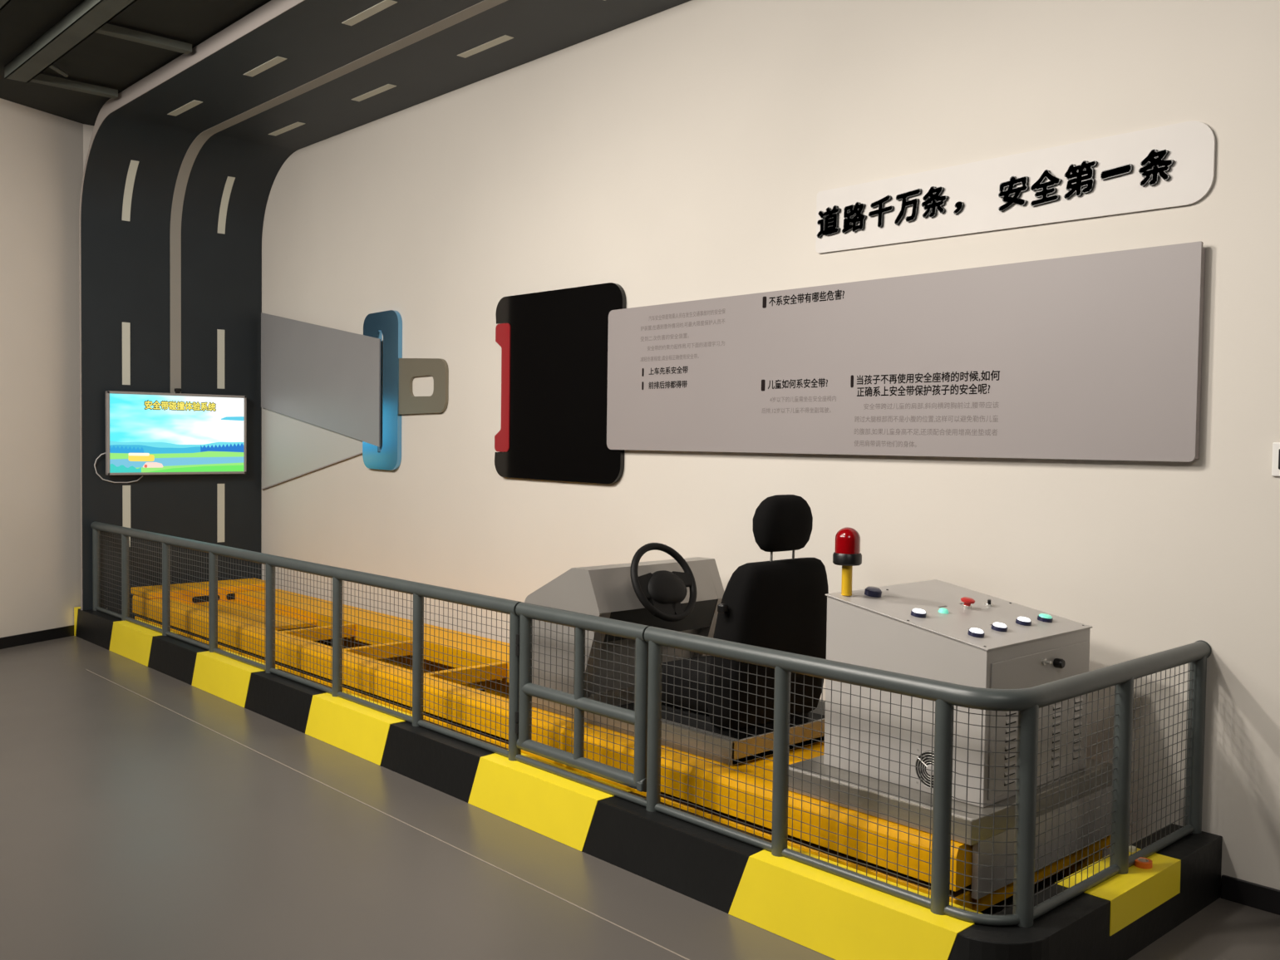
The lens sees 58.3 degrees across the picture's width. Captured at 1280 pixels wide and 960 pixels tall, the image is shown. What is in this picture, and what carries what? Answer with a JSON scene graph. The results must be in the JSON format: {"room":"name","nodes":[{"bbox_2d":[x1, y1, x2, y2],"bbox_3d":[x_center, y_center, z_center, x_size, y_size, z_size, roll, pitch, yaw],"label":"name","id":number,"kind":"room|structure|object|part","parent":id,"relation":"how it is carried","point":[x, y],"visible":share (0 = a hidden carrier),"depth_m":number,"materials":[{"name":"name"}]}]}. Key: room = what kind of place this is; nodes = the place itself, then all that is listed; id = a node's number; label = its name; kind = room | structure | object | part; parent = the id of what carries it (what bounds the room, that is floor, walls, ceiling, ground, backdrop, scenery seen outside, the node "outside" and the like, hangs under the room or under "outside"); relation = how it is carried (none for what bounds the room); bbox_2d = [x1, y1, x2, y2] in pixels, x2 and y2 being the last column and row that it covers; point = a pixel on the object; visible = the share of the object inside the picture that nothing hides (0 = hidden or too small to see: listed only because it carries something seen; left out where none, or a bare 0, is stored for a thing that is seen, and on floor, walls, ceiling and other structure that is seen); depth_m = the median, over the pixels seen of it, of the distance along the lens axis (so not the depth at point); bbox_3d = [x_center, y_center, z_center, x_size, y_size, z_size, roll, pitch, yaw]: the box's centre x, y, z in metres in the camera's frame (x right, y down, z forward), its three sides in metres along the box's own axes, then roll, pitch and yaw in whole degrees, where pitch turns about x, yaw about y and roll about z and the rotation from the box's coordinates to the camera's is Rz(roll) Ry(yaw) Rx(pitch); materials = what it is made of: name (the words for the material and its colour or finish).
{"room":"museum","nodes":[
{"label":"museum","id":0,"kind":"room"},
{"bbox_2d":[0,98,83,637],"bbox_3d":[-4.632,-0.762,8.444,0.100,3.980,1.224,2,2,22],"label":"wall","id":1,"kind":"structure","parent":0,"point":[41,152],"depth_m":8.60,"materials":[{"name":"paint"}]},
{"bbox_2d":[0,625,73,649],"bbox_3d":[-4.627,1.189,8.439,0.013,0.082,1.106,2,2,22],"label":"baseboard","id":2,"kind":"structure","parent":1,"relation":"attached to","point":[67,631],"depth_m":8.63,"materials":[{"name":"black"}]},
{"bbox_2d":[83,123,107,609],"bbox_3d":[-3.923,-0.790,9.452,1.400,3.980,0.098,-1,3,-43],"label":"wall","id":3,"kind":"structure","parent":0,"point":[87,129],"depth_m":8.93,"materials":[{"name":"paint"}]},
{"bbox_2d":[0,0,270,125],"bbox_3d":[-2.842,-2.597,3.460,8.100,0.100,15.500,-1,3,-43],"label":"ceiling","id":4,"kind":"structure","parent":0,"point":[101,60],"depth_m":7.05,"materials":[{"name":"black paint"}]},
{"bbox_2d":[0,0,191,98],"bbox_3d":[-0.474,-2.486,3.709,1.150,0.073,10.640,-1,3,-43],"label":"ceiling beams","id":5,"kind":"structure","parent":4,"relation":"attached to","point":[90,17],"depth_m":6.86,"materials":[{"name":"grey metal"}]},
{"bbox_2d":[0,635,1279,959],"bbox_3d":[-2.896,1.479,3.610,8.100,0.101,15.500,-1,3,-43],"label":"floor","id":6,"kind":"structure","parent":0,"point":[146,813],"depth_m":4.30,"materials":[{"name":"grey concrete"}]},
{"bbox_2d":[131,577,1110,912],"bbox_3d":[-1.078,1.147,6.544,1.065,0.400,7.205,-1,3,-43],"label":"frame","id":7,"kind":"object","parent":6,"relation":"on","point":[958,866],"visible":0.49,"depth_m":5.41,"materials":[{"name":"yellow"}]},
{"bbox_2d":[531,685,825,765],"bbox_3d":[0.198,1.015,5.163,0.835,0.092,1.355,-1,3,-43],"label":"platform","id":8,"kind":"object","parent":7,"relation":"on","point":[816,712],"visible":0.24,"depth_m":4.63,"materials":[{"name":"metal"}]},
{"bbox_2d":[524,542,723,697],"bbox_3d":[-0.009,0.616,5.360,0.800,0.685,0.696,-1,3,-43],"label":"console","id":9,"kind":"object","parent":8,"relation":"on","point":[679,593],"visible":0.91,"depth_m":5.15,"materials":[{"name":"grey paint"}]},
{"bbox_3d":[0.078,0.641,5.273,0.677,0.144,0.123,-1,3,-43],"label":"knee panel","id":10,"kind":"part","parent":9,"relation":"part of","materials":[{"name":"grey plastic"}]},
{"bbox_3d":[-0.104,1.023,4.883,0.012,0.089,1.355,-1,3,-43],"label":"plate","id":11,"kind":"part","parent":8,"relation":"part of","materials":[{"name":"metal"}]},
{"bbox_2d":[661,494,828,739],"bbox_3d":[0.371,0.547,4.799,0.619,0.996,0.679,-1,3,-43],"label":"seat","id":12,"kind":"object","parent":8,"relation":"on","point":[781,604],"visible":0.88,"depth_m":4.52,"materials":[{"name":"black leather"}]},
{"bbox_2d":[661,655,710,714],"bbox_3d":[0.344,0.865,4.854,0.570,0.125,0.585,-1,3,-43],"label":"seat cushion","id":13,"kind":"object","parent":12,"relation":"on","point":[686,663],"depth_m":4.68,"materials":[{"name":"black fabric"}]},
{"bbox_3d":[0.319,0.495,4.423,0.032,0.035,0.035,-1,3,-43],"label":"lever","id":14,"kind":"part","parent":12,"relation":"part of","materials":[{"name":"black plastic"}]},
{"bbox_3d":[0.367,0.986,4.837,0.490,0.116,0.500,-1,3,-43],"label":"seat","id":15,"kind":"part","parent":12,"relation":"part of","materials":[{"name":"black"}]},
{"bbox_3d":[0.530,0.652,4.649,0.594,0.669,0.231,-1,3,-43],"label":"backrest","id":16,"kind":"part","parent":12,"relation":"part of","materials":[{"name":"black fabric"}]},
{"bbox_3d":[0.522,0.295,4.555,0.011,0.110,0.016,-1,3,-43],"label":"headrest post","id":17,"kind":"part","parent":12,"relation":"part of","materials":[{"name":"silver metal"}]},
{"bbox_3d":[0.622,0.293,4.647,0.011,0.110,0.016,-1,3,-43],"label":"headrest post","id":18,"kind":"part","parent":12,"relation":"part of","materials":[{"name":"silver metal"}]},
{"bbox_3d":[0.654,1.040,4.671,0.835,0.090,0.012,-1,3,-43],"label":"plate","id":19,"kind":"part","parent":8,"relation":"part of","materials":[{"name":"metal"}]},
{"bbox_3d":[0.500,1.010,5.442,0.012,0.089,1.355,-1,3,-43],"label":"plate","id":20,"kind":"part","parent":8,"relation":"part of","materials":[{"name":"metal"}]},
{"bbox_3d":[-0.757,1.220,6.835,0.110,0.240,7.160,-1,3,-43],"label":"rail","id":21,"kind":"part","parent":7,"relation":"part of","materials":[{"name":"metal"}]},
{"bbox_2d":[788,754,1112,899],"bbox_3d":[1.119,1.160,4.160,0.970,0.262,0.766,-1,3,-43],"label":"base cabinet","id":22,"kind":"object","parent":7,"relation":"on","point":[1000,835],"visible":0.41,"depth_m":3.87,"materials":[{"name":"metal"}]},
{"bbox_2d":[823,579,1092,807],"bbox_3d":[1.153,0.716,4.122,0.719,0.637,0.682,-1,3,-43],"label":"upper cabinet","id":23,"kind":"object","parent":22,"relation":"on","point":[935,629],"visible":0.78,"depth_m":3.93,"materials":[{"name":"grey metal"}]},
{"bbox_2d":[832,526,861,595],"bbox_3d":[0.747,0.293,4.131,0.104,0.245,0.104,-1,3,-43],"label":"lamp","id":24,"kind":"object","parent":23,"relation":"on","point":[847,553],"visible":1,"depth_m":4.10,"materials":[{"name":"red plastic"}]},
{"bbox_2d":[832,551,861,566],"bbox_3d":[0.747,0.283,4.131,0.104,0.042,0.104,-1,3,-43],"label":"socket","id":25,"kind":"object","parent":24,"relation":"attached to","point":[844,558],"depth_m":4.09,"materials":[{"name":"black plastic"}]},
{"bbox_3d":[1.147,0.471,4.126,0.715,0.111,0.651,-1,3,-43],"label":"plate","id":26,"kind":"part","parent":23,"relation":"part of","materials":[{"name":"grey paint"}]},
{"bbox_3d":[1.365,0.803,3.902,0.660,0.441,0.006,-1,3,-43],"label":"door","id":27,"kind":"part","parent":23,"relation":"part of","materials":[{"name":"grey paint"}]},
{"bbox_3d":[1.440,0.629,3.939,0.034,0.034,0.030,-1,3,-43],"label":"key knob","id":28,"kind":"part","parent":23,"relation":"part of","materials":[{"name":"black plastic"}]},
{"bbox_2d":[73,606,1222,959],"bbox_3d":[-1.182,1.235,6.511,1.430,0.222,8.006,-1,3,-43],"label":"kerb","id":29,"kind":"object","parent":6,"relation":"on","point":[837,918],"visible":0.84,"depth_m":4.00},
{"bbox_2d":[90,521,646,807],"bbox_3d":[-2.073,0.772,6.547,0.062,0.680,6.258,-1,3,-43],"label":"railing","id":30,"kind":"object","parent":29,"relation":"on","point":[419,590],"visible":1,"depth_m":6.11,"materials":[{"name":"grey metal"}]},
{"bbox_3d":[-4.180,0.679,8.820,0.052,0.645,0.052,-1,3,-43],"label":"post","id":31,"kind":"part","parent":30,"relation":"part of","materials":[{"name":"grey metal"}]},
{"bbox_3d":[-3.747,0.702,8.353,0.052,0.645,0.052,-1,3,-43],"label":"post","id":32,"kind":"part","parent":30,"relation":"part of","materials":[{"name":"grey metal"}]},
{"bbox_3d":[-3.211,0.730,7.775,0.052,0.645,0.052,-1,3,-43],"label":"post","id":33,"kind":"part","parent":30,"relation":"part of","materials":[{"name":"grey metal"}]},
{"bbox_3d":[-2.675,0.758,7.197,0.052,0.645,0.052,-1,3,-43],"label":"post","id":34,"kind":"part","parent":30,"relation":"part of","materials":[{"name":"grey metal"}]},
{"bbox_3d":[-2.131,0.787,6.610,0.052,0.645,0.052,-1,3,-43],"label":"post","id":35,"kind":"part","parent":30,"relation":"part of","materials":[{"name":"grey metal"}]},
{"bbox_3d":[-2.352,0.448,6.841,0.062,0.061,5.425,-1,3,-43],"label":"rail","id":36,"kind":"part","parent":30,"relation":"part of","materials":[{"name":"grey metal"}]},
{"bbox_3d":[-1.589,0.816,6.025,0.052,0.645,0.052,-1,3,-43],"label":"post","id":37,"kind":"part","parent":30,"relation":"part of","materials":[{"name":"grey metal"}]},
{"bbox_3d":[-2.078,1.098,6.559,0.029,0.029,6.258,-1,3,-43],"label":"rail","id":38,"kind":"part","parent":30,"relation":"part of","materials":[{"name":"grey metal"}]},
{"bbox_3d":[-1.054,0.844,5.448,0.052,0.645,0.052,-1,3,-43],"label":"post","id":39,"kind":"part","parent":30,"relation":"part of","materials":[{"name":"grey metal"}]},
{"bbox_3d":[-0.531,0.872,4.883,0.052,0.645,0.052,-1,3,-43],"label":"post","id":40,"kind":"part","parent":30,"relation":"part of","materials":[{"name":"grey metal"}]},
{"bbox_2d":[515,601,649,792],"bbox_3d":[-0.240,0.842,4.567,0.065,0.624,0.803,-1,3,-43],"label":"gate","id":41,"kind":"object","parent":30,"relation":"attached to","point":[527,612],"visible":0.99,"depth_m":4.54,"materials":[{"name":"grey metal"}]},
{"bbox_3d":[-0.238,0.888,4.567,0.051,0.051,0.718,-1,3,-43],"label":"rail","id":42,"kind":"part","parent":41,"relation":"part of","materials":[{"name":"grey metal"}]},
{"bbox_3d":[-0.240,1.128,4.575,0.051,0.051,0.774,-1,3,-43],"label":"rail","id":43,"kind":"part","parent":41,"relation":"part of","materials":[{"name":"grey metal"}]},
{"bbox_3d":[-0.235,0.560,4.557,0.062,0.061,0.782,-1,3,-43],"label":"rail","id":44,"kind":"part","parent":41,"relation":"part of","materials":[{"name":"grey metal"}]},
{"bbox_2d":[644,626,1211,927],"bbox_3d":[1.020,0.899,4.172,1.371,0.684,1.493,-1,3,-43],"label":"railing","id":45,"kind":"object","parent":29,"relation":"on","point":[1027,701],"visible":1,"depth_m":3.64,"materials":[{"name":"grey metal"}]},
{"bbox_3d":[0.054,0.903,4.253,0.052,0.645,0.052,-1,3,-43],"label":"post","id":46,"kind":"part","parent":45,"relation":"part of","materials":[{"name":"grey metal"}]},
{"bbox_3d":[0.468,0.925,3.806,0.052,0.645,0.052,-1,3,-43],"label":"post","id":47,"kind":"part","parent":45,"relation":"part of","materials":[{"name":"grey metal"}]},
{"bbox_3d":[1.027,1.226,4.182,1.352,0.029,1.434,-1,3,-43],"label":"rail","id":48,"kind":"part","parent":45,"relation":"part of","materials":[{"name":"grey metal"}]},
{"bbox_3d":[1.022,0.592,4.161,1.368,0.061,1.490,-1,3,-43],"label":"rail","id":49,"kind":"part","parent":45,"relation":"part of","materials":[{"name":"grey metal"}]},
{"bbox_3d":[0.885,0.947,3.357,0.052,0.645,0.052,-1,3,-43],"label":"post","id":50,"kind":"part","parent":45,"relation":"part of","materials":[{"name":"grey metal"}]},
{"bbox_3d":[1.105,0.953,3.287,0.056,0.645,0.056,-1,3,-43],"label":"post","id":51,"kind":"part","parent":45,"relation":"part of","materials":[{"name":"grey metal"}]},
{"bbox_3d":[1.552,0.944,3.696,0.056,0.645,0.056,-1,3,-43],"label":"post","id":52,"kind":"part","parent":45,"relation":"part of","materials":[{"name":"grey metal"}]},
{"bbox_3d":[1.984,0.935,4.095,0.056,0.645,0.056,-1,3,-43],"label":"post","id":53,"kind":"part","parent":45,"relation":"part of","materials":[{"name":"grey metal"}]},
{"bbox_2d":[1128,845,1136,852],"bbox_3d":[1.665,1.252,3.889,0.030,0.018,0.028,-1,3,-43],"label":"paper scrap","id":54,"kind":"object","parent":29,"relation":"on","point":[1134,848],"visible":0.6,"depth_m":3.88,"materials":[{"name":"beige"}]},
{"bbox_2d":[1133,856,1152,868],"bbox_3d":[1.647,1.253,3.755,0.056,0.019,0.056,-1,3,-43],"label":"tape roll","id":55,"kind":"object","parent":29,"relation":"on","point":[1143,863],"visible":1,"depth_m":3.74,"materials":[{"name":"orange plastic"}]},
{"bbox_2d":[476,688,1013,913],"bbox_3d":[-1.029,1.194,6.282,0.480,0.325,6.500,-1,3,-43],"label":"rails","id":56,"kind":"object","parent":6,"relation":"on","point":[1007,899],"visible":0.04,"depth_m":3.97,"materials":[{"name":"black"}]},
{"bbox_2d":[260,0,1279,896],"bbox_3d":[0.949,-0.572,5.300,0.100,3.980,12.900,-1,3,-43],"label":"wall","id":57,"kind":"structure","parent":0,"point":[684,152],"depth_m":5.34,"materials":[{"name":"paint"}]},
{"bbox_2d":[260,312,380,489],"bbox_3d":[-2.517,-0.624,8.934,0.045,1.484,1.976,-1,3,-43],"label":"strap","id":58,"kind":"object","parent":57,"relation":"attached to","point":[321,385],"visible":1,"depth_m":8.95,"materials":[{"name":"grey"}]},
{"bbox_2d":[78,0,690,618],"bbox_3d":[-0.597,-0.603,5.836,1.434,3.962,9.270,-1,3,-43],"label":"mural","id":59,"kind":"object","parent":57,"relation":"attached to","point":[181,168],"visible":0.98,"depth_m":8.80,"materials":[{"name":"grey paint"}]},
{"bbox_2d":[105,390,246,475],"bbox_3d":[-3.704,-0.369,9.196,1.104,0.648,0.080,-1,3,-43],"label":"television","id":60,"kind":"object","parent":59,"relation":"attached to","point":[147,433],"visible":1,"depth_m":9.15,"materials":[{"name":"multicoloured glass"}]},
{"bbox_2d":[93,452,142,482],"bbox_3d":[-4.045,-0.096,8.910,0.363,0.242,0.042,-1,3,-43],"label":"power cable","id":61,"kind":"object","parent":60,"relation":"attached to","point":[103,453],"visible":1,"depth_m":8.85,"materials":[{"name":"grey plastic"}]},
{"bbox_2d":[174,388,181,393],"bbox_3d":[-3.691,-0.712,9.159,0.044,0.040,0.043,-1,3,-43],"label":"webcam","id":62,"kind":"object","parent":60,"relation":"on","point":[176,390],"visible":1,"depth_m":9.15,"materials":[{"name":"black plastic"}]},
{"bbox_2d":[362,310,448,470],"bbox_3d":[-1.649,-0.628,8.005,0.033,1.129,1.076,-1,3,-43],"label":"buckle","id":63,"kind":"object","parent":57,"relation":"attached to","point":[411,386],"visible":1,"depth_m":8.05,"materials":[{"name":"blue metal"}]},
{"bbox_3d":[-1.849,-0.638,8.220,0.032,1.129,0.488,-1,3,-43],"label":"tongue plate","id":64,"kind":"part","parent":63,"relation":"part of","materials":[{"name":"blue metal"}]},
{"bbox_2d":[494,282,626,484],"bbox_3d":[-0.497,-0.555,6.760,0.034,1.123,1.187,-1,3,-43],"label":"buckle","id":65,"kind":"object","parent":57,"relation":"attached to","point":[553,343],"visible":1,"depth_m":6.73,"materials":[{"name":"black plastic"}]},
{"bbox_2d":[606,241,1206,462],"bbox_3d":[0.912,-0.506,5.232,0.044,0.786,3.171,-1,3,-43],"label":"information board","id":66,"kind":"object","parent":57,"relation":"attached to","point":[1095,356],"visible":1,"depth_m":4.83,"materials":[{"name":"grey plastic"}]},
{"bbox_2d":[815,120,1215,253],"bbox_3d":[1.418,-1.162,4.684,0.026,0.296,1.768,-1,3,-43],"label":"sign","id":67,"kind":"object","parent":57,"relation":"attached to","point":[1170,165],"visible":1,"depth_m":4.55,"materials":[{"name":"white plastic"}]},
{"bbox_2d":[1220,874,1279,915],"bbox_3d":[3.627,1.521,2.369,0.014,0.083,4.615,-1,3,-43],"label":"baseboard","id":68,"kind":"structure","parent":57,"relation":"attached to","point":[1233,889],"depth_m":3.98,"materials":[{"name":"black"}]},
{"bbox_2d":[1271,442,1279,476],"bbox_3d":[2.199,-0.069,3.875,0.016,0.116,0.117,-1,3,-43],"label":"wall switch","id":69,"kind":"object","parent":57,"relation":"attached to","point":[1276,445],"visible":1,"depth_m":3.90,"materials":[{"name":"white plastic"}]}
]}

